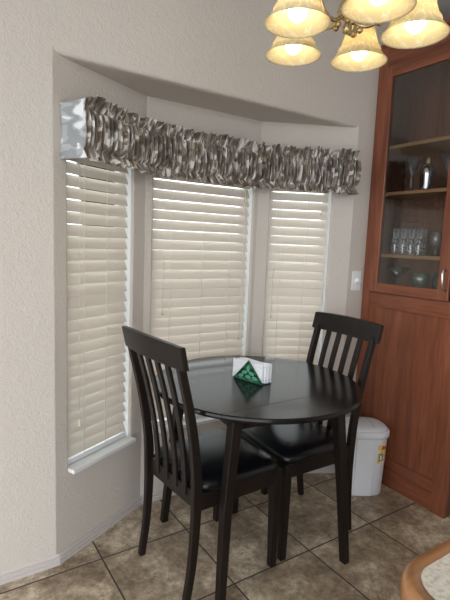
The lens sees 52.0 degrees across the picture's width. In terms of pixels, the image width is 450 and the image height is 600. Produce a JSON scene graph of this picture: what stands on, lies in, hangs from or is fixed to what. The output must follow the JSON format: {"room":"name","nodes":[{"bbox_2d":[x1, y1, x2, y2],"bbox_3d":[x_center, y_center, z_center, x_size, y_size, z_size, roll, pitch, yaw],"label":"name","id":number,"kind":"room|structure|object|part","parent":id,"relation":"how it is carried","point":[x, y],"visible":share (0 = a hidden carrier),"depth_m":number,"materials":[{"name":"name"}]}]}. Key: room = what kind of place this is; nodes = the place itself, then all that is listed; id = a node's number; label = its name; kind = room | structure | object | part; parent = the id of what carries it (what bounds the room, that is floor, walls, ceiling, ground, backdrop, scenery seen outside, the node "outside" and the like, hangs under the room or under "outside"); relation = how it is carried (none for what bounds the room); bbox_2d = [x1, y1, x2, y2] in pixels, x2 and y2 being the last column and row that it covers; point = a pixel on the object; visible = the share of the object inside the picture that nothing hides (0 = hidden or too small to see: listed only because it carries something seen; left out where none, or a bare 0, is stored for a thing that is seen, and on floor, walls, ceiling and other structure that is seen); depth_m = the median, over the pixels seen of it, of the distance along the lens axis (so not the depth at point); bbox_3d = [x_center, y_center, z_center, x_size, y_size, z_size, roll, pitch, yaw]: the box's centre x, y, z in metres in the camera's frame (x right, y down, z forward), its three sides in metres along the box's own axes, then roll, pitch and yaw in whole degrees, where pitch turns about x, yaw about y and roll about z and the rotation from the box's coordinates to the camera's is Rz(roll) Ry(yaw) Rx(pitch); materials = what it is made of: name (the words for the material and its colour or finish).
{"room":"dining room","nodes":[
{"label":"dining room","id":0,"kind":"room"},
{"bbox_2d":[53,46,146,553],"bbox_3d":[-0.573,0.064,2.047,0.100,2.035,0.534,6,8,29],"label":"wall","id":1,"kind":"structure","parent":0,"point":[86,498],"depth_m":1.97,"materials":[{"name":"beige paint"}]},
{"bbox_2d":[68,162,135,473],"bbox_3d":[-0.558,-0.006,2.021,0.134,1.422,0.391,6,8,29],"label":"window","id":2,"kind":"structure","parent":1,"relation":"in","point":[79,465],"depth_m":2.14,"materials":[{"name":"white plastic"}]},
{"bbox_3d":[-0.602,-0.013,2.045,0.003,1.394,0.362,6,8,29],"label":"pane","id":3,"kind":"part","parent":2,"relation":"part of","materials":[{"name":"clear glass"}]},
{"bbox_2d":[67,158,127,464],"bbox_3d":[-0.559,-0.013,2.016,0.054,1.397,0.364,6,8,29],"label":"blind","id":4,"kind":"object","parent":2,"relation":"attached to","point":[96,276],"visible":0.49,"depth_m":2.01,"materials":[{"name":"beige"}]},
{"bbox_3d":[-0.589,0.001,1.934,0.002,1.354,0.002,6,8,29],"label":"ladder cord","id":5,"kind":"part","parent":4,"relation":"part of","materials":[{"name":"white fabric"}]},
{"bbox_3d":[-0.587,0.668,2.102,0.028,0.022,0.364,6,8,29],"label":"rail","id":6,"kind":"part","parent":4,"relation":"part of","materials":[{"name":"white"}]},
{"bbox_3d":[-0.526,-0.010,2.047,0.002,1.354,0.002,6,8,29],"label":"ladder cord","id":7,"kind":"part","parent":4,"relation":"part of","materials":[{"name":"white fabric"}]},
{"bbox_3d":[-0.570,0.692,2.099,0.098,0.018,0.391,6,8,29],"label":"sill","id":8,"kind":"part","parent":2,"relation":"part of","materials":[{"name":"white paint"}]},
{"bbox_2d":[60,95,360,195],"bbox_3d":[0.035,-0.673,2.170,1.581,0.245,0.275,-2,8,-33],"label":"window valance","id":9,"kind":"object","parent":1,"relation":"attached to","point":[95,129],"visible":1,"depth_m":2.16,"materials":[{"name":"fabric"}]},
{"bbox_2d":[0,0,389,571],"bbox_3d":[-0.900,-0.206,1.664,5.120,2.640,0.120,-2,8,-33],"label":"wall","id":10,"kind":"structure","parent":0,"point":[219,47],"depth_m":1.79,"materials":[{"name":"beige paint"}]},
{"bbox_2d":[0,464,334,584],"bbox_3d":[-1.209,1.081,1.725,4.578,0.048,0.255,-2,8,-33],"label":"baseboard","id":11,"kind":"structure","parent":10,"relation":"attached to","point":[13,574],"depth_m":2.00,"materials":[{"name":"grey paint"}]},
{"bbox_2d":[351,271,361,290],"bbox_3d":[0.773,-0.111,2.686,0.074,0.115,0.028,-2,8,-33],"label":"dimmer switch","id":12,"kind":"object","parent":10,"relation":"attached to","point":[356,275],"visible":1,"depth_m":2.68,"materials":[{"name":"white plastic"}]},
{"bbox_3d":[0.777,-0.112,2.685,0.037,0.037,0.022,-2,8,-33],"label":"knob","id":13,"kind":"part","parent":12,"relation":"part of","materials":[{"name":"white plastic"}]},
{"bbox_2d":[140,96,261,495],"bbox_3d":[-0.147,0.027,2.478,0.667,2.035,0.100,-2,8,-33],"label":"wall","id":14,"kind":"structure","parent":0,"point":[199,119],"depth_m":2.33,"materials":[{"name":"beige paint"}]},
{"bbox_2d":[149,175,252,432],"bbox_3d":[-0.128,-0.044,2.457,0.603,1.422,0.134,-2,8,-33],"label":"window","id":15,"kind":"structure","parent":14,"relation":"in","point":[199,420],"depth_m":2.58,"materials":[{"name":"white plastic"}]},
{"bbox_3d":[-0.145,0.655,2.529,0.603,0.018,0.098,-2,8,-33],"label":"sill","id":16,"kind":"part","parent":15,"relation":"part of","materials":[{"name":"white paint"}]},
{"bbox_2d":[150,174,249,424],"bbox_3d":[-0.131,-0.051,2.452,0.576,1.397,0.054,-2,8,-33],"label":"blind","id":17,"kind":"object","parent":15,"relation":"attached to","point":[197,294],"visible":0.57,"depth_m":2.43,"materials":[{"name":"beige"}]},
{"bbox_3d":[-0.300,-0.327,2.277,0.002,0.765,0.002,-2,8,-33],"label":"pull cord","id":18,"kind":"part","parent":17,"relation":"part of","materials":[{"name":"white fabric"}]},
{"bbox_3d":[-0.279,-0.037,2.340,0.002,1.354,0.002,-2,8,-33],"label":"ladder cord","id":19,"kind":"part","parent":17,"relation":"part of","materials":[{"name":"white fabric"}]},
{"bbox_3d":[-0.158,0.631,2.538,0.576,0.022,0.028,-2,8,-33],"label":"rail","id":20,"kind":"part","parent":17,"relation":"part of","materials":[{"name":"white"}]},
{"bbox_3d":[-0.125,-0.043,2.439,0.002,1.354,0.002,-2,8,-33],"label":"ladder cord","id":21,"kind":"part","parent":17,"relation":"part of","materials":[{"name":"white fabric"}]},
{"bbox_3d":[0.015,-0.049,2.530,0.002,1.354,0.002,-2,8,-33],"label":"ladder cord","id":22,"kind":"part","parent":17,"relation":"part of","materials":[{"name":"white fabric"}]},
{"bbox_3d":[0.096,-0.262,2.547,0.002,0.930,0.002,-2,8,-33],"label":"pull cord","id":23,"kind":"part","parent":17,"relation":"part of","materials":[{"name":"white fabric"}]},
{"bbox_2d":[64,57,347,126],"bbox_3d":[-0.044,-0.998,2.267,1.766,0.101,0.346,-2,8,-33],"label":"ceiling","id":24,"kind":"structure","parent":0,"point":[147,86],"depth_m":2.15,"materials":[{"name":"beige paint"}]},
{"bbox_2d":[0,473,449,599],"bbox_3d":[0.066,1.372,0.189,5.220,0.050,4.700,-2,8,-33],"label":"floor","id":25,"kind":"structure","parent":0,"point":[389,529],"depth_m":2.02,"materials":[{"name":"tile"}]},
{"bbox_2d":[122,326,281,599],"bbox_3d":[-0.100,0.616,1.907,0.542,1.012,0.446,-3,9,-37],"label":"dining chair","id":26,"kind":"object","parent":25,"relation":"on","point":[191,466],"visible":0.98,"depth_m":1.80,"materials":[{"name":"brown wood"}]},
{"bbox_3d":[-0.357,0.635,1.942,0.121,0.945,0.035,-3,9,-37],"label":"leg","id":27,"kind":"part","parent":26,"relation":"part of","materials":[{"name":"brown wood"}]},
{"bbox_3d":[-0.275,0.170,1.702,0.055,0.090,0.446,-3,9,-37],"label":"rail","id":28,"kind":"part","parent":26,"relation":"part of","materials":[{"name":"brown wood"}]},
{"bbox_3d":[-0.137,0.679,1.658,0.121,0.945,0.035,-3,9,-37],"label":"leg","id":29,"kind":"part","parent":26,"relation":"part of","materials":[{"name":"brown wood"}]},
{"bbox_3d":[-0.056,0.713,1.956,0.402,0.066,0.408,-3,9,-37],"label":"seat frame","id":30,"kind":"part","parent":26,"relation":"part of","materials":[{"name":"brown wood"}]},
{"bbox_3d":[-0.032,0.867,2.244,0.037,0.437,0.038,-3,9,-37],"label":"leg","id":31,"kind":"part","parent":26,"relation":"part of","materials":[{"name":"brown wood"}]},
{"bbox_3d":[-0.047,0.655,1.954,0.404,0.058,0.429,-3,9,-37],"label":"seat","id":32,"kind":"part","parent":26,"relation":"part of","materials":[{"name":"black leather"}]},
{"bbox_3d":[0.202,0.913,1.942,0.037,0.437,0.038,-3,9,-37],"label":"leg","id":33,"kind":"part","parent":26,"relation":"part of","materials":[{"name":"brown wood"}]},
{"bbox_2d":[156,356,362,599],"bbox_3d":[0.126,0.731,2.088,0.904,0.757,0.904,-2,8,-33],"label":"dining table","id":34,"kind":"object","parent":25,"relation":"on","point":[298,392],"visible":0.72,"depth_m":1.87,"materials":[{"name":"brown wood"}]},
{"bbox_3d":[-0.242,0.714,2.199,0.122,0.735,0.058,5,7,18],"label":"leg","id":35,"kind":"part","parent":34,"relation":"part of","materials":[{"name":"brown wood"}]},
{"bbox_3d":[0.008,0.783,1.721,0.056,0.735,0.130,6,8,27],"label":"leg","id":36,"kind":"part","parent":34,"relation":"part of","materials":[{"name":"brown wood"}]},
{"bbox_2d":[234,358,270,385],"bbox_3d":[0.120,0.307,2.032,0.163,0.095,0.064,8,9,41],"label":"napkin holder","id":37,"kind":"object","parent":34,"relation":"on","point":[247,373],"visible":0.75,"depth_m":2.01,"materials":[{"name":"green ceramic"}]},
{"bbox_2d":[232,358,262,381],"bbox_3d":[0.098,0.309,2.023,0.164,0.082,0.005,9,9,41],"label":"paper napkin","id":38,"kind":"object","parent":37,"relation":"in","point":[238,364],"visible":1,"depth_m":2.04,"materials":[{"name":"white paper"}]},
{"bbox_3d":[0.102,0.308,2.011,0.159,0.090,0.003,8,9,41],"label":"plate","id":39,"kind":"part","parent":37,"relation":"part of","materials":[{"name":"green ceramic"}]},
{"bbox_2d":[238,358,265,382],"bbox_3d":[0.114,0.309,2.027,0.164,0.082,0.005,7,8,41],"label":"paper napkin","id":40,"kind":"object","parent":37,"relation":"in","point":[264,377],"visible":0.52,"depth_m":1.98,"materials":[{"name":"white paper"}]},
{"bbox_2d":[241,359,263,382],"bbox_3d":[0.103,0.309,2.028,0.164,0.082,0.005,7,8,41],"label":"paper napkin","id":41,"kind":"object","parent":37,"relation":"in","point":[241,359],"visible":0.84,"depth_m":1.98,"materials":[{"name":"white paper"}]},
{"bbox_2d":[246,359,268,382],"bbox_3d":[0.125,0.309,2.034,0.164,0.082,0.005,7,8,41],"label":"paper napkin","id":42,"kind":"object","parent":37,"relation":"in","point":[246,359],"visible":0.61,"depth_m":1.98,"materials":[{"name":"white paper"}]},
{"bbox_2d":[243,357,271,381],"bbox_3d":[0.139,0.307,2.048,0.164,0.082,0.005,8,9,41],"label":"paper napkin","id":43,"kind":"object","parent":37,"relation":"in","point":[243,357],"visible":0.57,"depth_m":2.00,"materials":[{"name":"white paper"}]},
{"bbox_3d":[0.227,0.701,2.446,0.058,0.735,0.122,5,7,18],"label":"leg","id":44,"kind":"part","parent":34,"relation":"part of","materials":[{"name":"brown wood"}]},
{"bbox_3d":[0.491,0.771,1.966,0.122,0.735,0.058,5,7,18],"label":"leg","id":45,"kind":"part","parent":34,"relation":"part of","materials":[{"name":"brown wood"}]},
{"bbox_2d":[232,311,383,560],"bbox_3d":[0.379,0.593,2.241,0.542,1.012,0.446,-2,8,-31],"label":"dining chair","id":46,"kind":"object","parent":25,"relation":"on","point":[297,449],"visible":0.61,"depth_m":2.14,"materials":[{"name":"brown wood"}]},
{"bbox_3d":[0.058,0.861,2.315,0.037,0.437,0.038,-2,8,-31],"label":"leg","id":47,"kind":"part","parent":46,"relation":"part of","materials":[{"name":"brown wood"}]},
{"bbox_3d":[0.253,0.910,1.987,0.037,0.437,0.038,-2,8,-31],"label":"leg","id":48,"kind":"part","parent":46,"relation":"part of","materials":[{"name":"brown wood"}]},
{"bbox_3d":[0.318,0.638,2.211,0.404,0.058,0.429,-2,8,-31],"label":"seat","id":49,"kind":"part","parent":46,"relation":"part of","materials":[{"name":"black leather"}]},
{"bbox_3d":[0.324,0.695,2.223,0.402,0.066,0.408,-2,8,-31],"label":"seat frame","id":50,"kind":"part","parent":46,"relation":"part of","materials":[{"name":"brown wood"}]},
{"bbox_3d":[0.444,0.598,2.493,0.121,0.945,0.035,-2,8,-31],"label":"leg","id":51,"kind":"part","parent":46,"relation":"part of","materials":[{"name":"brown wood"}]},
{"bbox_3d":[0.607,0.129,2.308,0.055,0.090,0.446,-2,8,-31],"label":"rail","id":52,"kind":"part","parent":46,"relation":"part of","materials":[{"name":"brown wood"}]},
{"bbox_3d":[0.628,0.644,2.184,0.121,0.945,0.035,-2,8,-31],"label":"leg","id":53,"kind":"part","parent":46,"relation":"part of","materials":[{"name":"brown wood"}]},
{"bbox_2d":[345,417,389,495],"bbox_3d":[0.767,0.875,2.613,0.274,0.390,0.234,2,7,0],"label":"trash can","id":54,"kind":"object","parent":25,"relation":"on","point":[372,434],"visible":0.69,"depth_m":2.51,"materials":[{"name":"white plastic"}]},
{"bbox_3d":[0.758,0.913,2.519,0.108,0.330,0.036,2,7,0],"label":"panel","id":55,"kind":"part","parent":54,"relation":"part of","materials":[{"name":"white plastic"}]},
{"bbox_3d":[0.774,0.695,2.591,0.252,0.026,0.208,2,7,0],"label":"lid","id":56,"kind":"part","parent":54,"relation":"part of","materials":[{"name":"white plastic"}]},
{"bbox_2d":[356,18,449,518],"bbox_3d":[1.147,-0.153,2.559,0.480,2.473,0.634,-2,8,-33],"label":"china cabinet","id":57,"kind":"object","parent":25,"relation":"on","point":[407,387],"visible":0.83,"depth_m":2.56,"materials":[{"name":"brown wood"}]},
{"bbox_2d":[391,228,400,254],"bbox_3d":[0.977,-0.334,2.642,0.049,0.146,0.049,-2,8,-33],"label":"tumbler","id":58,"kind":"object","parent":57,"relation":"on","point":[394,250],"visible":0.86,"depth_m":2.63,"materials":[{"name":"clear glass"}]},
{"bbox_2d":[387,267,409,281],"bbox_3d":[1.000,-0.127,2.675,0.132,0.125,0.132,-2,8,-33],"label":"glass","id":59,"kind":"object","parent":57,"relation":"in","point":[397,272],"visible":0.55,"depth_m":2.64,"materials":[{"name":"clear glass"}]},
{"bbox_2d":[399,228,408,254],"bbox_3d":[1.006,-0.328,2.598,0.049,0.146,0.049,-2,8,-33],"label":"tumbler","id":60,"kind":"object","parent":57,"relation":"on","point":[404,230],"visible":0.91,"depth_m":2.58,"materials":[{"name":"clear glass"}]},
{"bbox_3d":[0.972,0.486,2.560,0.012,0.854,0.494,-2,8,-33],"label":"panel","id":61,"kind":"part","parent":57,"relation":"part of","materials":[{"name":"brown wood"}]},
{"bbox_3d":[0.970,-0.049,2.481,0.018,0.053,0.371,-2,8,-33],"label":"door rail","id":62,"kind":"part","parent":57,"relation":"part of","materials":[{"name":"brown wood"}]},
{"bbox_3d":[0.952,0.940,2.615,0.022,0.065,0.494,-2,8,-33],"label":"frame rail","id":63,"kind":"part","parent":57,"relation":"part of","materials":[{"name":"brown wood"}]},
{"bbox_3d":[0.993,-0.631,2.407,0.019,1.228,0.489,-2,8,-33],"label":"door","id":64,"kind":"part","parent":57,"relation":"part of","materials":[{"name":"brown wood"}]},
{"bbox_3d":[0.988,0.023,2.501,0.022,0.085,0.494,-2,8,-33],"label":"frame rail","id":65,"kind":"part","parent":57,"relation":"part of","materials":[{"name":"brown wood"}]},
{"bbox_2d":[380,254,439,259],"bbox_3d":[1.117,-0.232,2.532,0.230,0.018,0.562,-2,8,-33],"label":"shelf","id":66,"kind":"object","parent":57,"relation":"attached to","point":[383,256],"depth_m":2.59,"materials":[{"name":"brown wood"}]},
{"bbox_2d":[406,228,416,254],"bbox_3d":[1.033,-0.322,2.557,0.049,0.146,0.049,-2,8,-33],"label":"tumbler","id":67,"kind":"object","parent":57,"relation":"on","point":[413,230],"visible":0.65,"depth_m":2.54,"materials":[{"name":"clear glass"}]},
{"bbox_2d":[403,157,423,190],"bbox_3d":[1.041,-0.692,2.575,0.110,0.185,0.110,-2,8,-33],"label":"martini glass","id":68,"kind":"object","parent":57,"relation":"on","point":[420,159],"visible":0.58,"depth_m":2.55,"materials":[{"name":"clear glass"}]},
{"bbox_2d":[403,157,423,176],"bbox_3d":[1.043,-0.734,2.570,0.110,0.101,0.110,-2,8,-33],"label":"bowl","id":69,"kind":"object","parent":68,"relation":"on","point":[420,159],"depth_m":2.55,"materials":[{"name":"clear glass"}]},
{"bbox_3d":[1.047,-1.364,2.311,0.032,0.019,0.634,-2,8,-33],"label":"moulding","id":70,"kind":"part","parent":57,"relation":"part of","materials":[{"name":"brown wood"}]},
{"bbox_2d":[385,188,446,199],"bbox_3d":[1.130,-0.576,2.489,0.230,0.018,0.562,-2,8,-33],"label":"shelf","id":71,"kind":"object","parent":57,"relation":"attached to","point":[437,193],"depth_m":2.55,"materials":[{"name":"brown wood"}]},
{"bbox_3d":[1.039,-1.303,2.336,0.022,0.110,0.494,-2,8,-33],"label":"frame rail","id":72,"kind":"part","parent":57,"relation":"part of","materials":[{"name":"brown wood"}]},
{"bbox_2d":[389,135,449,155],"bbox_3d":[1.140,-0.827,2.458,0.230,0.018,0.562,-2,8,-33],"label":"shelf","id":73,"kind":"object","parent":57,"relation":"attached to","point":[434,146],"depth_m":2.53,"materials":[{"name":"brown wood"}]},
{"bbox_2d":[414,228,425,255],"bbox_3d":[1.060,-0.315,2.515,0.049,0.146,0.049,-2,8,-33],"label":"tumbler","id":74,"kind":"object","parent":57,"relation":"on","point":[418,250],"visible":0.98,"depth_m":2.50,"materials":[{"name":"clear glass"}]},
{"bbox_2d":[411,272,430,287],"bbox_3d":[1.075,-0.098,2.543,0.104,0.105,0.104,-2,8,-33],"label":"glass bowl","id":75,"kind":"object","parent":57,"relation":"in","point":[427,284],"visible":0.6,"depth_m":2.52,"materials":[{"name":"clear glass"}]},
{"bbox_3d":[1.015,-1.211,2.336,0.018,0.059,0.371,-2,8,-33],"label":"door rail","id":76,"kind":"part","parent":57,"relation":"part of","materials":[{"name":"brown wood"}]},
{"bbox_3d":[1.236,-0.693,2.541,0.010,1.315,0.590,-2,8,-33],"label":"panel","id":77,"kind":"part","parent":57,"relation":"part of","materials":[{"name":"clear glass"}]},
{"bbox_2d":[418,229,427,255],"bbox_3d":[1.097,-0.320,2.568,0.049,0.146,0.049,-2,8,-33],"label":"tumbler","id":78,"kind":"object","parent":57,"relation":"on","point":[426,230],"visible":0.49,"depth_m":2.55,"materials":[{"name":"clear glass"}]},
{"bbox_2d":[420,156,435,189],"bbox_3d":[1.089,-0.676,2.476,0.080,0.181,0.080,-2,8,-33],"label":"cocktail shaker","id":79,"kind":"object","parent":57,"relation":"on","point":[428,170],"visible":0.82,"depth_m":2.45,"materials":[{"name":"silver metal"}]},
{"bbox_2d":[429,233,441,256],"bbox_3d":[1.123,-0.295,2.456,0.068,0.125,0.068,-2,8,-33],"label":"wine glass","id":80,"kind":"object","parent":57,"relation":"on","point":[432,234],"visible":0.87,"depth_m":2.45,"materials":[{"name":"clear glass"}]},
{"bbox_2d":[432,272,438,288],"bbox_3d":[1.141,-0.088,2.442,0.092,0.115,0.092,-2,8,-33],"label":"glass cup","id":81,"kind":"object","parent":57,"relation":"in","point":[434,274],"visible":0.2,"depth_m":2.43,"materials":[{"name":"clear glass"}]},
{"bbox_3d":[1.074,-0.098,2.270,0.039,0.116,0.021,-2,8,-33],"label":"handle","id":82,"kind":"part","parent":57,"relation":"part of","materials":[{"name":"silver metal"}]},
{"bbox_2d":[440,151,449,180],"bbox_3d":[1.163,-0.664,2.390,0.110,0.185,0.110,-2,8,-33],"label":"martini glass","id":83,"kind":"object","parent":57,"relation":"on","point":[443,155],"visible":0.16,"depth_m":2.38,"materials":[{"name":"clear glass"}]},
{"bbox_2d":[400,539,449,599],"bbox_3d":[0.852,0.889,0.467,0.826,0.900,1.124,-2,8,-33],"label":"countertop","id":84,"kind":"structure","parent":25,"relation":"on","point":[426,576],"depth_m":0.65,"materials":[{"name":"beige laminate"}]},
{"bbox_2d":[251,121,358,464],"bbox_3d":[0.426,0.022,2.698,0.546,2.035,0.100,1,7,-6],"label":"wall","id":85,"kind":"structure","parent":0,"point":[334,138],"depth_m":2.60,"materials":[{"name":"beige paint"}]},
{"bbox_2d":[262,191,331,364],"bbox_3d":[0.404,-0.049,2.667,0.359,1.422,0.134,1,7,-6],"label":"window","id":86,"kind":"structure","parent":85,"relation":"in","point":[330,193],"depth_m":2.66,"materials":[{"name":"white plastic"}]},
{"bbox_2d":[263,188,328,364],"bbox_3d":[0.400,-0.057,2.664,0.332,1.397,0.054,1,7,-6],"label":"blind","id":87,"kind":"object","parent":86,"relation":"attached to","point":[294,288],"visible":0.54,"depth_m":2.65,"materials":[{"name":"beige"}]},
{"bbox_3d":[0.280,-0.323,2.598,0.002,0.808,0.002,1,7,-6],"label":"pull cord","id":88,"kind":"part","parent":87,"relation":"part of","materials":[{"name":"white fabric"}]},
{"bbox_3d":[0.305,-0.052,2.640,0.002,1.354,0.002,1,7,-6],"label":"ladder cord","id":89,"kind":"part","parent":87,"relation":"part of","materials":[{"name":"white fabric"}]},
{"bbox_3d":[0.445,-0.048,2.655,0.002,1.354,0.002,1,7,-6],"label":"ladder cord","id":90,"kind":"part","parent":87,"relation":"part of","materials":[{"name":"white fabric"}]},
{"bbox_2d":[437,0,449,19],"bbox_3d":[0.264,-1.274,-0.286,5.220,0.050,4.356,-2,8,-33],"label":"ceiling","id":91,"kind":"structure","parent":0,"point":[443,5],"depth_m":2.46,"materials":[{"name":"white paint"}]},
{"bbox_2d":[264,0,449,71],"bbox_3d":[0.355,-1.065,1.218,0.480,0.728,0.503,2,7,-1],"label":"chandelier","id":92,"kind":"object","parent":91,"relation":"hanging from","point":[414,24],"visible":1,"depth_m":1.25,"materials":[{"name":"beige glass"}]},
{"bbox_3d":[0.212,-0.810,1.416,0.171,0.117,0.171,-2,8,-33],"label":"lamp shade","id":93,"kind":"part","parent":92,"relation":"part of","materials":[{"name":"beige glass"}]},
{"bbox_3d":[0.211,-0.795,1.418,0.050,0.075,0.050,-2,8,-33],"label":"bulb","id":94,"kind":"part","parent":92,"relation":"part of","materials":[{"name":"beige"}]},
{"bbox_3d":[0.189,-0.772,1.190,0.171,0.117,0.171,-2,8,-33],"label":"lamp shade","id":95,"kind":"part","parent":92,"relation":"part of","materials":[{"name":"beige glass"}]},
{"bbox_3d":[0.189,-0.757,1.192,0.050,0.075,0.050,-2,8,-33],"label":"bulb","id":96,"kind":"part","parent":92,"relation":"part of","materials":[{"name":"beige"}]},
{"bbox_3d":[0.263,-0.843,1.350,0.020,0.160,0.205,-4,9,-40],"label":"arm","id":97,"kind":"part","parent":92,"relation":"part of","materials":[{"name":"gold metal"}]},
{"bbox_3d":[0.249,-0.817,1.214,0.172,0.160,0.020,-1,8,-26],"label":"arm","id":98,"kind":"part","parent":92,"relation":"part of","materials":[{"name":"gold metal"}]},
{"bbox_3d":[0.385,-0.829,1.353,0.020,0.160,0.181,6,8,25],"label":"arm","id":99,"kind":"part","parent":92,"relation":"part of","materials":[{"name":"gold metal"}]},
{"bbox_3d":[0.415,-0.792,1.419,0.171,0.117,0.171,-2,8,-33],"label":"lamp shade","id":100,"kind":"part","parent":92,"relation":"part of","materials":[{"name":"beige glass"}]},
{"bbox_3d":[0.414,-0.777,1.421,0.050,0.075,0.050,-2,8,-33],"label":"bulb","id":101,"kind":"part","parent":92,"relation":"part of","materials":[{"name":"beige glass"}]},
{"bbox_3d":[0.435,-0.798,1.222,0.182,0.160,0.020,5,8,21],"label":"arm","id":102,"kind":"part","parent":92,"relation":"part of","materials":[{"name":"gold metal"}]},
{"bbox_3d":[0.366,-0.738,1.091,0.050,0.075,0.050,-2,8,-33],"label":"bulb","id":103,"kind":"part","parent":92,"relation":"part of","materials":[{"name":"beige glass"}]},
{"bbox_3d":[0.366,-0.753,1.089,0.171,0.117,0.171,-2,8,-33],"label":"lamp shade","id":104,"kind":"part","parent":92,"relation":"part of","materials":[{"name":"beige glass"}]},
{"bbox_3d":[0.498,-0.750,1.201,0.171,0.117,0.171,-2,8,-33],"label":"lamp shade","id":105,"kind":"part","parent":92,"relation":"part of","materials":[{"name":"beige glass"}]},
{"bbox_3d":[0.497,-0.735,1.203,0.050,0.075,0.050,-2,8,-33],"label":"bulb","id":106,"kind":"part","parent":92,"relation":"part of","materials":[{"name":"beige glass"}]}
]}

